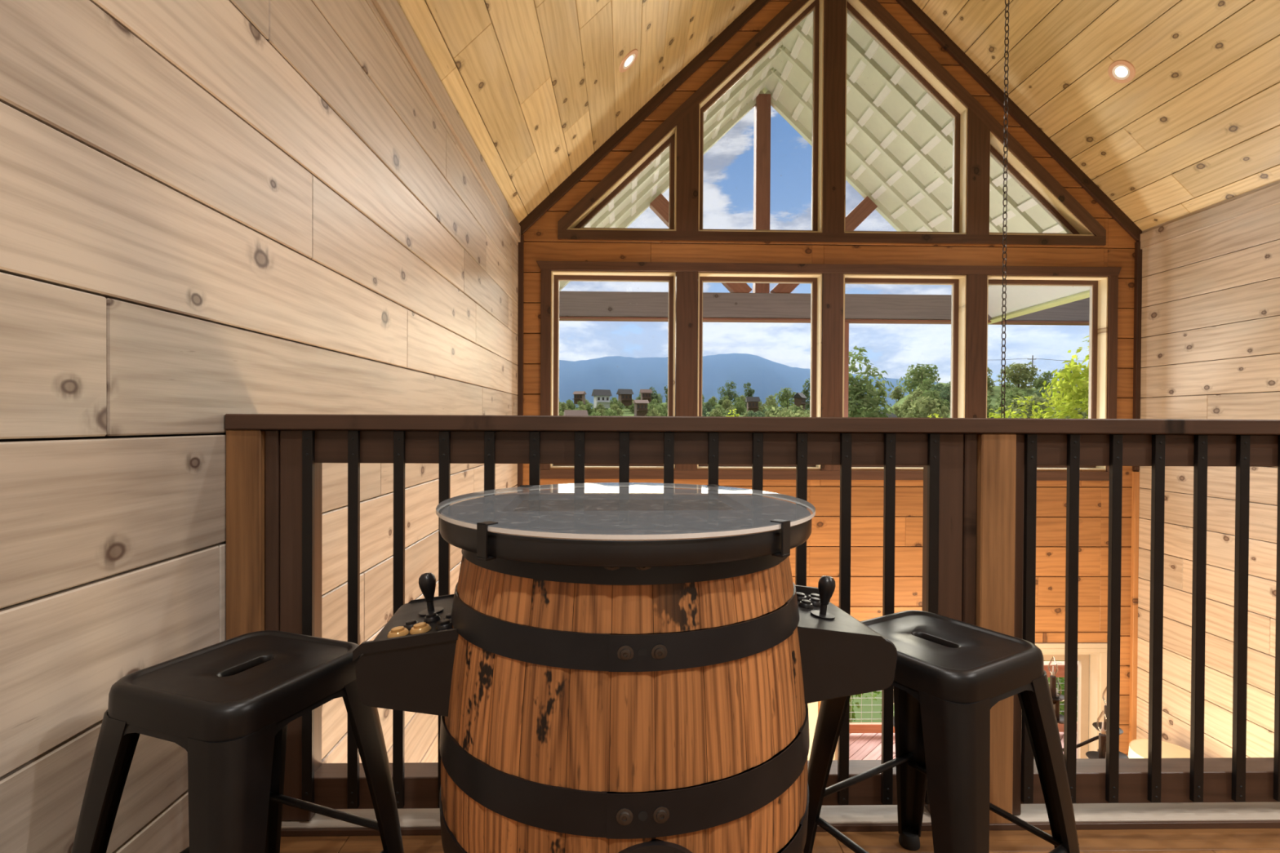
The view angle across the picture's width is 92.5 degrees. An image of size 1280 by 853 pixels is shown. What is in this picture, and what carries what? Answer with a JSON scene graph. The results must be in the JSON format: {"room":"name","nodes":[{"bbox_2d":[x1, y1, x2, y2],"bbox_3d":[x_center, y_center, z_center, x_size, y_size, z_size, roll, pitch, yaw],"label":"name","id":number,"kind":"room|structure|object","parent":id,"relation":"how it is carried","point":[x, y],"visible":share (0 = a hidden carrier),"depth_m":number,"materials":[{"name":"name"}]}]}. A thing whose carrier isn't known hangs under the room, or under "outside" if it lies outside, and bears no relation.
{"room":"cabin loft","nodes":[
{"label":"cabin loft","id":0,"kind":"room"},
{"bbox_2d":[0,0,518,852],"bbox_3d":[-1.120,1.274,1.497,0.160,6.700,8.620,0,0,-1],"label":"wall","id":1,"kind":"structure","parent":0,"point":[210,210],"depth_m":1.38,"materials":[{"name":"brown wood"}]},
{"bbox_2d":[280,820,1279,836],"bbox_3d":[1.853,1.032,1.591,5.784,0.016,0.008,0,0,-1],"label":"trim","id":2,"kind":"structure","parent":1,"relation":"attached to","point":[1237,824],"depth_m":1.57,"materials":[{"name":"brown wood"}]},
{"bbox_2d":[281,802,1279,828],"bbox_3d":[1.852,1.029,1.640,5.784,0.020,0.090,0,0,-1],"label":"trim","id":3,"kind":"structure","parent":1,"relation":"attached to","point":[1180,811],"depth_m":1.60,"materials":[{"name":"brown wood"}]},
{"bbox_2d":[224,413,1279,823],"bbox_3d":[1.855,0.511,1.658,5.784,1.056,0.150,0,0,-1],"label":"loft railing","id":4,"kind":"object","parent":3,"relation":"on","point":[980,474],"visible":0.7,"depth_m":1.57,"materials":[{"name":"brown wood"}]},
{"bbox_2d":[280,827,1279,852],"bbox_3d":[1.894,1.196,-0.431,5.786,0.280,4.240,0,0,-1],"label":"floor","id":5,"kind":"structure","parent":0,"point":[1183,840],"depth_m":1.52,"materials":[{"name":"brown wood"}]},
{"bbox_2d":[71,630,404,852],"bbox_3d":[-0.710,0.727,1.107,0.422,0.605,0.422,0,0,19],"label":"metal stool","id":6,"kind":"object","parent":5,"relation":"on","point":[230,704],"visible":0.91,"depth_m":0.99,"materials":[{"name":"black metal"}]},
{"bbox_2d":[352,482,897,852],"bbox_3d":[-0.027,0.583,1.151,0.924,0.891,0.682,0,0,-4],"label":"table","id":7,"kind":"object","parent":5,"relation":"on","point":[607,667],"visible":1,"depth_m":0.88,"materials":[{"name":"brown wood"}]},
{"bbox_2d":[803,610,1079,852],"bbox_3d":[0.603,0.733,1.259,0.422,0.605,0.422,0,1,-31],"label":"metal stool","id":8,"kind":"object","parent":5,"relation":"on","point":[950,673],"visible":0.79,"depth_m":1.17,"materials":[{"name":"black metal"}]},
{"bbox_2d":[516,0,1136,756],"bbox_3d":[1.772,-0.054,5.768,6.086,9.320,0.160,0,0,-1],"label":"wall","id":9,"kind":"structure","parent":0,"point":[541,242],"depth_m":5.70,"materials":[{"name":"orange wood"}]},
{"bbox_2d":[550,271,675,468],"bbox_3d":[-0.248,-0.520,5.717,1.144,1.808,0.161,0,0,-1],"label":"window","id":10,"kind":"structure","parent":9,"relation":"in","point":[556,276],"depth_m":5.73,"materials":[{"name":"brown wood"}]},
{"bbox_2d":[566,125,676,231],"bbox_3d":[-0.173,-2.292,5.704,1.017,0.976,0.161,0,0,-1],"label":"window","id":11,"kind":"structure","parent":9,"relation":"in","point":[669,140],"depth_m":5.73,"materials":[{"name":"brown wood"}]},
{"bbox_2d":[697,272,822,469],"bbox_3d":[1.105,-0.513,5.745,1.148,1.808,0.161,0,0,-1],"label":"window","id":12,"kind":"structure","parent":9,"relation":"in","point":[815,279],"depth_m":5.76,"materials":[{"name":"brown wood"}]},
{"bbox_2d":[698,0,823,232],"bbox_3d":[1.116,-2.935,5.726,1.151,2.275,0.161,0,0,-1],"label":"window","id":13,"kind":"structure","parent":9,"relation":"in","point":[816,6],"depth_m":5.75,"materials":[{"name":"brown wood"}]},
{"bbox_2d":[559,11,1089,324],"bbox_3d":[1.760,-3.144,7.268,6.686,3.379,2.890,0,0,-1],"label":"porch roof","id":14,"kind":"structure","parent":9,"relation":"attached to","point":[899,140],"depth_m":7.55,"materials":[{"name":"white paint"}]},
{"bbox_2d":[536,261,1121,480],"bbox_3d":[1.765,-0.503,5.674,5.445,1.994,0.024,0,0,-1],"label":"trim","id":15,"kind":"structure","parent":9,"relation":"attached to","point":[686,273],"depth_m":5.66,"materials":[{"name":"brown wood"}]},
{"bbox_2d":[517,234,1142,486],"bbox_3d":[1.767,1.385,5.682,5.786,6.245,0.036,0,0,-1],"label":"trim","id":16,"kind":"structure","parent":9,"relation":"attached to","point":[1138,251],"depth_m":5.70,"materials":[{"name":"brown wood"}]},
{"bbox_2d":[519,0,1142,241],"bbox_3d":[1.791,-3.163,5.649,5.786,2.899,0.032,0,0,-1],"label":"trim","id":17,"kind":"structure","parent":9,"relation":"attached to","point":[909,6],"depth_m":5.64,"materials":[{"name":"brown wood"}]},
{"bbox_2d":[557,0,1106,245],"bbox_3d":[1.801,-3.002,5.654,5.093,2.593,0.024,0,0,-1],"label":"trim","id":18,"kind":"structure","parent":9,"relation":"attached to","point":[980,122],"depth_m":5.64,"materials":[{"name":"brown wood"}]},
{"bbox_2d":[842,274,966,469],"bbox_3d":[2.454,-0.506,5.772,1.150,1.808,0.161,0,0,-1],"label":"window","id":19,"kind":"structure","parent":9,"relation":"in","point":[958,282],"depth_m":5.79,"materials":[{"name":"brown wood"}]},
{"bbox_2d":[844,0,967,234],"bbox_3d":[2.465,-2.928,5.753,1.152,2.275,0.161,0,0,-1],"label":"window","id":20,"kind":"structure","parent":9,"relation":"in","point":[856,10],"depth_m":5.77,"materials":[{"name":"brown wood"}]},
{"bbox_2d":[808,642,1106,759],"bbox_3d":[1.730,3.261,5.698,5.340,2.492,0.030,0,0,-1],"label":"trim","id":21,"kind":"structure","parent":9,"relation":"attached to","point":[1046,647],"depth_m":5.73,"materials":[{"name":"beige paint"}]},
{"bbox_2d":[833,653,1099,759],"bbox_3d":[3.053,3.313,5.818,2.520,2.400,0.165,0,0,-1],"label":"door","id":22,"kind":"structure","parent":9,"relation":"in","point":[1088,664],"depth_m":5.85,"materials":[{"name":"beige paint"}]},
{"bbox_2d":[989,131,1094,235],"bbox_3d":[3.747,-2.272,5.785,1.017,0.976,0.161,0,0,-1],"label":"window","id":23,"kind":"structure","parent":9,"relation":"in","point":[1016,169],"depth_m":5.79,"materials":[{"name":"brown wood"}]},
{"bbox_2d":[986,275,1107,470],"bbox_3d":[3.796,-0.499,5.800,1.145,1.808,0.161,0,0,-1],"label":"window","id":24,"kind":"structure","parent":9,"relation":"in","point":[1098,319],"depth_m":5.81,"materials":[{"name":"brown wood"}]},
{"bbox_2d":[1035,632,1106,642],"bbox_3d":[1.722,1.967,5.695,5.380,0.091,0.016,0,0,-1],"label":"trim","id":25,"kind":"structure","parent":9,"relation":"attached to","point":[1039,637],"depth_m":5.74,"materials":[{"name":"orange wood"}]},
{"bbox_2d":[1128,471,1139,743],"bbox_3d":[4.631,2.472,5.750,0.045,4.100,0.036,0,0,-1],"label":"trim","id":26,"kind":"structure","parent":9,"relation":"attached to","point":[1135,475],"depth_m":5.73,"materials":[{"name":"orange wood"}]},
{"bbox_2d":[396,0,1279,231],"bbox_3d":[1.879,-3.243,1.518,6.112,2.973,8.610,0,0,-1],"label":"ceiling","id":27,"kind":"structure","parent":0,"point":[1196,126],"depth_m":4.61,"materials":[{"name":"brown wood"}]},
{"bbox_2d":[618,48,638,72],"bbox_3d":[-0.087,-2.793,4.677,0.144,0.139,0.200,0,0,-1],"label":"recessed light","id":28,"kind":"object","parent":27,"relation":"in","point":[633,55],"visible":1,"depth_m":4.67,"materials":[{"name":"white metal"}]},
{"bbox_2d":[1000,0,1009,417],"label":"chandelier","id":29,"kind":"object","parent":27,"relation":"hanging from","point":[1006,4],"depth_m":3.08,"materials":[{"name":"metal"}]},
{"bbox_2d":[1048,656,1064,724],"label":"chandelier","id":30,"kind":"object","parent":27,"relation":"hanging from","point":[1056,697],"depth_m":3.30,"materials":[{"name":"metal"}]},
{"bbox_2d":[1052,693,1064,701],"bbox_3d":[2.231,1.468,3.310,0.120,0.028,0.120,0,0,-1],"label":"drip tray","id":31,"kind":"object","parent":30,"relation":"on","point":[1055,696],"depth_m":3.30,"materials":[{"name":"grey metal"}]},
{"bbox_2d":[1056,714,1063,724],"bbox_3d":[2.252,1.588,3.313,0.120,0.028,0.120,0,0,-1],"label":"drip tray","id":32,"kind":"object","parent":30,"relation":"on","point":[1060,718],"depth_m":3.30,"materials":[{"name":"grey metal"}]},
{"bbox_2d":[1076,686,1106,758],"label":"chandelier","id":33,"kind":"object","parent":27,"relation":"hanging from","point":[1100,726],"depth_m":2.71,"materials":[{"name":"metal"}]},
{"bbox_2d":[1085,751,1098,758],"bbox_3d":[2.032,1.472,2.691,0.120,0.028,0.120,0,0,-1],"label":"drip tray","id":34,"kind":"object","parent":33,"relation":"on","point":[1091,754],"depth_m":2.73,"materials":[{"name":"brown metal"}]},
{"bbox_2d":[1092,721,1123,734],"bbox_3d":[2.260,1.471,2.959,0.120,0.028,0.120,0,0,-1],"label":"drip tray","id":35,"kind":"object","parent":33,"relation":"on","point":[1121,731],"depth_m":2.97,"materials":[{"name":"brown metal"}]},
{"bbox_2d":[1097,748,1128,758],"bbox_3d":[2.275,1.591,2.946,0.120,0.028,0.120,0,0,-1],"label":"drip tray","id":36,"kind":"object","parent":33,"relation":"on","point":[1122,755],"depth_m":2.94,"materials":[{"name":"brown metal"}]},
{"bbox_2d":[1107,59,1135,83],"bbox_3d":[3.732,-2.750,4.746,0.144,0.139,0.200,0,0,-1],"label":"recessed light","id":37,"kind":"object","parent":27,"relation":"in","point":[1125,69],"visible":1,"depth_m":4.74,"materials":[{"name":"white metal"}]},
{"bbox_2d":[848,732,1063,759],"bbox_3d":[3.114,4.580,7.438,9.786,0.200,3.050,0,0,-1],"label":"deck","id":38,"kind":"object","parent":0,"point":[862,746],"visible":0.02,"depth_m":8.58,"materials":[{"name":"red wood"}]},
{"bbox_2d":[844,321,848,417],"bbox_3d":[2.806,1.508,8.672,0.200,5.961,0.180,0,0,-1],"label":"porch post","id":39,"kind":"object","parent":38,"relation":"on","point":[846,323],"visible":0.1,"depth_m":8.56,"materials":[{"name":"brown wood"}]},
{"bbox_2d":[559,93,1089,325],"bbox_3d":[2.901,-3.047,8.638,9.060,3.148,0.200,0,0,-1],"label":"truss","id":40,"kind":"object","parent":39,"relation":"on","point":[740,305],"visible":0.42,"depth_m":8.54,"materials":[{"name":"brown wood"}]},
{"bbox_2d":[848,661,1077,733],"bbox_3d":[3.086,3.951,8.873,9.789,1.035,0.150,0,0,-1],"label":"deck railing","id":41,"kind":"object","parent":38,"relation":"on","point":[855,727],"visible":0.09,"depth_m":8.87,"materials":[{"name":"wood"}]},
{"bbox_2d":[1136,179,1279,758],"bbox_3d":[4.825,1.305,1.620,0.160,6.700,8.620,0,0,-1],"label":"wall","id":42,"kind":"structure","parent":0,"point":[1211,305],"depth_m":4.99,"materials":[{"name":"brown wood"}]},
{"bbox_2d":[371,0,1279,248],"bbox_3d":[1.869,-1.704,1.535,5.786,0.143,8.220,0,0,-1],"label":"trim","id":43,"kind":"structure","parent":42,"relation":"attached to","point":[390,11],"depth_m":4.12,"materials":[{"name":"brown wood"}]},
{"bbox_3d":[1.791,4.533,3.719,5.785,0.020,4.048,0,0,-1],"label":"floor","id":44,"kind":"structure","parent":0,"visible":0},
{"bbox_2d":[1128,738,1190,758],"bbox_3d":[4.279,3.592,4.978,0.530,1.868,0.530,0,0,-1],"label":"floor lamp","id":45,"kind":"object","parent":44,"relation":"on","point":[1139,748],"visible":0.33,"depth_m":5.04,"materials":[{"name":"beige fabric"}]},
{"label":"outside","id":46,"kind":"structure","parent":0,"visible":0},
{"bbox_2d":[573,377,1087,722],"bbox_3d":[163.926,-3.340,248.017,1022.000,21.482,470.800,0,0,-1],"label":"ground","id":47,"kind":"structure","parent":46,"point":[867,704],"depth_m":15.42,"materials":[{"name":"green plant"}]},
{"bbox_2d":[559,402,570,412],"bbox_3d":[-25.191,-5.420,204.312,4.582,5.944,5.185,1,1,36],"label":"deciduous tree","id":48,"kind":"object","parent":47,"relation":"on","point":[562,406],"visible":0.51,"depth_m":203.79,"materials":[{"name":"green plant"}]},
{"bbox_2d":[564,400,573,409],"bbox_3d":[-25.792,-7.087,223.682,4.026,5.397,4.668,1,1,35],"label":"deciduous tree","id":49,"kind":"object","parent":47,"relation":"on","point":[571,406],"visible":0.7,"depth_m":222.84,"materials":[{"name":"green plant"}]},
{"bbox_2d":[563,409,588,415],"bbox_3d":[-11.383,-0.490,109.327,4.096,4.908,4.088,0,0,-16],"label":"house","id":50,"kind":"structure","parent":47,"relation":"on","point":[566,412],"depth_m":109.19,"materials":[{"name":"brown"}]},
{"bbox_2d":[572,391,586,404],"bbox_3d":[-21.335,-10.068,214.093,4.096,4.536,4.088,0,0,22],"label":"house","id":51,"kind":"structure","parent":47,"relation":"on","point":[578,395],"depth_m":213.68,"materials":[{"name":"brown wood"}]},
{"bbox_2d":[584,402,595,414],"bbox_3d":[-16.979,-5.126,199.243,5.286,5.196,4.559,0,0,15],"label":"deciduous tree","id":52,"kind":"object","parent":47,"relation":"on","point":[588,406],"visible":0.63,"depth_m":198.34,"materials":[{"name":"green plant"}]},
{"bbox_2d":[591,389,612,408],"bbox_3d":[-13.290,-9.697,214.359,6.144,6.510,5.432,0,0,-21],"label":"house","id":53,"kind":"structure","parent":47,"relation":"on","point":[600,396],"depth_m":213.41,"materials":[{"name":"white paint"}]},
{"bbox_2d":[606,409,619,416],"bbox_3d":[-5.931,-0.593,131.499,4.468,6.152,5.180,0,0,5],"label":"deciduous tree","id":54,"kind":"object","parent":47,"relation":"on","point":[613,412],"visible":0.11,"depth_m":130.63,"materials":[{"name":"green plant"}]},
{"bbox_2d":[609,403,624,416],"bbox_3d":[-7.059,-4.212,187.771,4.623,5.911,5.232,0,0,-6],"label":"deciduous tree","id":55,"kind":"object","parent":47,"relation":"on","point":[614,407],"visible":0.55,"depth_m":187.01,"materials":[{"name":"green plant"}]},
{"bbox_2d":[609,399,625,411],"bbox_3d":[-7.534,-6.155,205.081,5.415,6.366,4.671,0,0,-19],"label":"deciduous tree","id":56,"kind":"object","parent":47,"relation":"on","point":[621,406],"visible":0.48,"depth_m":204.59,"materials":[{"name":"green plant"}]},
{"bbox_2d":[616,388,633,405],"bbox_3d":[-5.080,-10.202,214.479,5.120,5.852,4.760,0,0,-24],"label":"house","id":57,"kind":"structure","parent":47,"relation":"on","point":[624,396],"depth_m":213.73,"materials":[{"name":"brown wood"}]},
{"bbox_2d":[632,400,649,416],"bbox_3d":[0.380,-4.423,149.528,3.584,4.224,3.752,0,0,-18],"label":"house","id":58,"kind":"structure","parent":47,"relation":"on","point":[640,406],"depth_m":149.10,"materials":[{"name":"brown wood"}]},
{"bbox_2d":[639,389,652,402],"bbox_3d":[2.164,-10.602,214.546,4.096,4.974,4.088,0,0,-13],"label":"house","id":59,"kind":"structure","parent":47,"relation":"on","point":[646,394],"depth_m":214.04,"materials":[{"name":"brown wood"}]},
{"bbox_2d":[646,408,661,416],"bbox_3d":[2.395,-1.230,133.990,4.535,5.779,5.133,0,1,-38],"label":"deciduous tree","id":60,"kind":"object","parent":47,"relation":"on","point":[652,413],"visible":0.24,"depth_m":133.78,"materials":[{"name":"green plant"}]},
{"bbox_2d":[648,386,662,402],"bbox_3d":[4.780,-10.291,224.330,7.504,8.803,5.469,0,0,-1],"label":"tree","id":61,"kind":"object","parent":47,"relation":"on","point":[653,396],"visible":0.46,"depth_m":223.88,"materials":[{"name":"green plant"}]},
{"bbox_2d":[654,406,666,416],"bbox_3d":[4.428,-2.435,152.098,4.582,5.230,3.953,1,1,38],"label":"deciduous tree","id":62,"kind":"object","parent":47,"relation":"on","point":[659,408],"visible":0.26,"depth_m":151.37,"materials":[{"name":"green plant"}]},
{"bbox_2d":[709,407,725,416],"bbox_3d":[18.260,-1.840,142.654,4.483,5.153,5.074,0,1,-41],"label":"deciduous tree","id":63,"kind":"object","parent":47,"relation":"on","point":[716,413],"visible":0.3,"depth_m":141.99,"materials":[{"name":"green plant"}]},
{"bbox_2d":[711,404,726,414],"bbox_3d":[20.730,-2.754,162.346,4.373,6.028,5.069,1,0,24],"label":"deciduous tree","id":64,"kind":"object","parent":47,"relation":"on","point":[716,406],"visible":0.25,"depth_m":162.26,"materials":[{"name":"green plant"}]},
{"bbox_2d":[720,398,732,410],"bbox_3d":[29.019,-6.622,205.335,4.855,5.523,4.290,0,0,-16],"label":"deciduous tree","id":65,"kind":"object","parent":47,"relation":"on","point":[726,404],"visible":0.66,"depth_m":204.34,"materials":[{"name":"green plant"}]},
{"bbox_2d":[716,380,740,404],"bbox_3d":[32.881,-11.544,225.926,8.920,10.809,8.863,0,0,-1],"label":"tree","id":66,"kind":"object","parent":47,"relation":"on","point":[727,393],"visible":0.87,"depth_m":225.19,"materials":[{"name":"green plant"}]},
{"bbox_2d":[733,401,746,413],"bbox_3d":[32.444,-5.400,198.350,4.375,5.387,5.072,1,1,31],"label":"deciduous tree","id":67,"kind":"object","parent":47,"relation":"on","point":[740,409],"visible":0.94,"depth_m":197.38,"materials":[{"name":"green plant"}]},
{"bbox_2d":[742,382,755,398],"bbox_3d":[40.124,-11.185,225.817,4.278,10.595,4.787,0,0,-1],"label":"tree","id":68,"kind":"object","parent":47,"relation":"on","point":[749,393],"visible":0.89,"depth_m":225.11,"materials":[{"name":"green plant"}]},
{"bbox_2d":[745,396,759,413],"bbox_3d":[35.058,-6.597,190.241,4.096,5.327,4.088,0,0,-1],"label":"house","id":69,"kind":"structure","parent":47,"relation":"on","point":[752,402],"depth_m":189.61,"materials":[{"name":"brown wood"}]},
{"bbox_2d":[746,410,761,417],"bbox_3d":[23.413,-0.735,127.790,4.057,5.377,4.260,1,1,40],"label":"deciduous tree","id":70,"kind":"object","parent":47,"relation":"on","point":[749,412],"visible":0.14,"depth_m":127.78,"materials":[{"name":"green plant"}]},
{"bbox_2d":[771,387,795,410],"bbox_3d":[51.404,-8.797,216.001,9.462,10.042,9.031,0,0,-1],"label":"tree","id":71,"kind":"object","parent":47,"relation":"on","point":[788,395],"visible":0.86,"depth_m":214.83,"materials":[{"name":"green plant"}]},
{"bbox_2d":[764,404,809,417],"bbox_3d":[9.132,3.392,37.968,5.323,9.540,4.998,0,0,-1],"label":"tree","id":72,"kind":"object","parent":47,"relation":"on","point":[798,414],"visible":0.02,"depth_m":38.07,"materials":[{"name":"green plant"}]},
{"bbox_2d":[792,392,808,409],"bbox_3d":[52.865,-8.268,200.787,4.256,5.653,4.352,1,1,37],"label":"house","id":73,"kind":"structure","parent":47,"relation":"on","point":[799,397],"depth_m":199.85,"materials":[{"name":"brown wood"}]},
{"bbox_2d":[800,377,810,413],"bbox_3d":[57.626,-9.851,211.331,5.178,13.596,5.952,0,0,-1],"label":"tree","id":74,"kind":"object","parent":47,"relation":"on","point":[806,392],"visible":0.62,"depth_m":210.62,"materials":[{"name":"green plant"}]},
{"bbox_2d":[849,693,861,722],"bbox_3d":[3.096,4.868,10.963,1.957,5.008,2.049,1,0,25],"label":"shrub","id":75,"kind":"object","parent":47,"relation":"on","point":[853,714],"visible":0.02,"depth_m":10.17,"materials":[{"name":"green plant"}]},
{"bbox_2d":[848,345,895,417],"bbox_3d":[7.678,2.774,22.375,4.548,11.416,4.767,1,1,36],"label":"leafy tree","id":76,"kind":"object","parent":47,"relation":"on","point":[857,399],"visible":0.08,"depth_m":21.49,"materials":[{"name":"green plant"}]},
{"bbox_2d":[888,386,904,402],"bbox_3d":[70.796,-8.708,169.226,5.078,5.340,4.486,0,1,-33],"label":"deciduous tree","id":77,"kind":"object","parent":47,"relation":"on","point":[897,392],"visible":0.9,"depth_m":168.29,"materials":[{"name":"green plant"}]},
{"bbox_2d":[888,404,904,417],"bbox_3d":[49.364,-1.518,119.104,4.784,5.634,5.415,0,1,-39],"label":"deciduous tree","id":78,"kind":"object","parent":47,"relation":"on","point":[896,408],"visible":0.2,"depth_m":118.55,"materials":[{"name":"green plant"}]},
{"bbox_2d":[897,387,925,417],"bbox_3d":[44.364,-3.254,98.384,5.610,5.973,4.957,1,1,38],"label":"deciduous tree","id":79,"kind":"object","parent":47,"relation":"on","point":[906,404],"visible":0.37,"depth_m":98.62,"materials":[{"name":"green plant"}]},
{"bbox_2d":[896,363,940,395],"bbox_3d":[59.161,-9.092,129.432,8.422,8.306,8.778,0,0,-1],"label":"tree","id":80,"kind":"object","parent":47,"relation":"on","point":[930,372],"visible":0.8,"depth_m":128.59,"materials":[{"name":"green plant"}]},
{"bbox_2d":[902,395,950,417],"bbox_3d":[28.647,-0.252,61.083,5.303,5.937,4.726,0,0,-23],"label":"deciduous tree","id":81,"kind":"object","parent":47,"relation":"on","point":[917,413],"visible":0.3,"depth_m":60.30,"materials":[{"name":"green plant"}]},
{"bbox_2d":[918,378,936,395],"bbox_3d":[55.423,-6.630,117.942,4.194,5.198,4.863,0,0,21],"label":"deciduous tree","id":82,"kind":"object","parent":47,"relation":"on","point":[928,383],"visible":0.3,"depth_m":117.60,"materials":[{"name":"green plant"}]},
{"bbox_2d":[912,389,950,417],"bbox_3d":[38.697,-2.277,81.731,5.310,5.559,4.581,0,1,-42],"label":"deciduous tree","id":83,"kind":"object","parent":47,"relation":"on","point":[926,393],"visible":0.29,"depth_m":81.41,"materials":[{"name":"green plant"}]},
{"bbox_2d":[928,383,949,395],"bbox_3d":[53.310,-5.480,108.992,4.020,4.398,3.828,0,0,-2],"label":"deciduous tree","id":84,"kind":"object","parent":47,"relation":"on","point":[938,386],"visible":0.22,"depth_m":108.66,"materials":[{"name":"green plant"}]},
{"bbox_2d":[933,381,951,409],"bbox_3d":[45.581,-3.745,90.524,4.470,5.862,4.693,0,1,-36],"label":"deciduous tree","id":85,"kind":"object","parent":47,"relation":"on","point":[944,396],"visible":0.16,"depth_m":89.77,"materials":[{"name":"green plant"}]},
{"bbox_2d":[949,391,1001,417],"bbox_3d":[35.957,-0.874,65.953,5.228,5.766,4.541,0,0,19],"label":"deciduous tree","id":86,"kind":"object","parent":47,"relation":"on","point":[988,396],"visible":0.11,"depth_m":64.68,"materials":[{"name":"green plant"}]},
{"bbox_2d":[986,375,995,395],"bbox_3d":[65.946,-7.429,118.421,4.884,5.276,5.528,1,1,36],"label":"deciduous tree","id":87,"kind":"object","parent":47,"relation":"on","point":[988,383],"visible":0.18,"depth_m":117.11,"materials":[{"name":"green plant"}]},
{"bbox_2d":[993,390,1026,417],"bbox_3d":[48.113,-2.086,79.123,5.224,5.237,4.506,0,0,-8],"label":"deciduous tree","id":88,"kind":"object","parent":47,"relation":"on","point":[1011,396],"visible":0.2,"depth_m":78.97,"materials":[{"name":"green plant"}]},
{"bbox_2d":[995,382,1028,401],"bbox_3d":[64.825,-5.201,106.954,4.233,5.081,4.907,0,1,-45],"label":"deciduous tree","id":89,"kind":"object","parent":47,"relation":"on","point":[1009,385],"visible":0.25,"depth_m":106.97,"materials":[{"name":"green plant"}]},
{"bbox_2d":[999,387,1029,401],"bbox_3d":[59.821,-3.843,97.459,4.863,4.799,4.194,0,0,-8],"label":"deciduous tree","id":90,"kind":"object","parent":47,"relation":"on","point":[1015,390],"visible":0.1,"depth_m":96.90,"materials":[{"name":"green plant"}]},
{"bbox_2d":[1001,396,1032,417],"bbox_3d":[42.447,-0.777,67.975,4.652,5.281,5.211,1,1,32],"label":"deciduous tree","id":91,"kind":"object","parent":47,"relation":"on","point":[1015,405],"visible":0.11,"depth_m":68.25,"materials":[{"name":"green plant"}]},
{"bbox_2d":[995,361,1041,389],"bbox_3d":[79.061,-9.890,126.985,8.143,7.245,8.164,0,0,-1],"label":"tree","id":92,"kind":"object","parent":47,"relation":"on","point":[1024,373],"visible":0.95,"depth_m":126.04,"materials":[{"name":"green plant"}]},
{"bbox_2d":[987,395,1056,418],"bbox_3d":[15.713,3.262,25.522,4.025,9.145,4.488,1,1,34],"label":"tree","id":93,"kind":"object","parent":47,"relation":"on","point":[1006,412],"visible":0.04,"depth_m":25.33,"materials":[{"name":"green plant"}]},
{"bbox_2d":[1008,393,1054,418],"bbox_3d":[40.088,-0.447,62.738,4.646,5.957,5.204,0,0,17],"label":"deciduous tree","id":94,"kind":"object","parent":47,"relation":"on","point":[1028,408],"visible":0.2,"depth_m":61.74,"materials":[{"name":"green plant"}]},
{"bbox_2d":[1032,386,1048,402],"bbox_3d":[64.989,-3.902,99.514,4.343,5.152,4.560,0,0,-21],"label":"deciduous tree","id":95,"kind":"object","parent":47,"relation":"on","point":[1042,390],"visible":0.13,"depth_m":98.93,"materials":[{"name":"green plant"}]},
{"bbox_2d":[1031,370,1053,392],"bbox_3d":[79.622,-7.879,120.381,4.439,6.017,5.146,0,0,-1],"label":"deciduous tree","id":96,"kind":"object","parent":47,"relation":"on","point":[1038,383],"visible":0.6,"depth_m":119.74,"materials":[{"name":"green plant"}]},
{"bbox_2d":[1044,660,1077,721],"bbox_3d":[7.400,4.862,11.232,2.108,5.064,1.878,0,0,-1],"label":"shrub","id":97,"kind":"object","parent":47,"relation":"on","point":[1061,703],"visible":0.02,"depth_m":10.89,"materials":[{"name":"green plant"}]},
{"bbox_2d":[1036,335,1088,418],"bbox_3d":[12.698,2.678,17.230,4.358,10.559,5.273,0,0,-1],"label":"tree","id":98,"kind":"object","parent":47,"relation":"on","point":[1072,400],"visible":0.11,"depth_m":17.36,"materials":[{"name":"green plant"}]},
{"bbox_2d":[1043,384,1082,414],"bbox_3d":[53.492,-2.937,76.189,5.345,6.377,4.728,0,0,12],"label":"deciduous tree","id":99,"kind":"object","parent":47,"relation":"on","point":[1069,384],"visible":0.08,"depth_m":76.55,"materials":[{"name":"green plant"}]},
{"bbox_2d":[1064,394,1088,418],"bbox_3d":[45.709,-1.343,62.754,4.903,5.488,4.370,0,0,-21],"label":"deciduous tree","id":100,"kind":"object","parent":47,"relation":"on","point":[1084,415],"visible":0.07,"depth_m":61.61,"materials":[{"name":"green plant"}]},
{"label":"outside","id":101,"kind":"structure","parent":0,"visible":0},
{"bbox_2d":[559,353,946,410],"bbox_3d":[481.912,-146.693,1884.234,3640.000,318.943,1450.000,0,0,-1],"label":"mountain","id":102,"kind":"structure","parent":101,"point":[766,377],"depth_m":2132.91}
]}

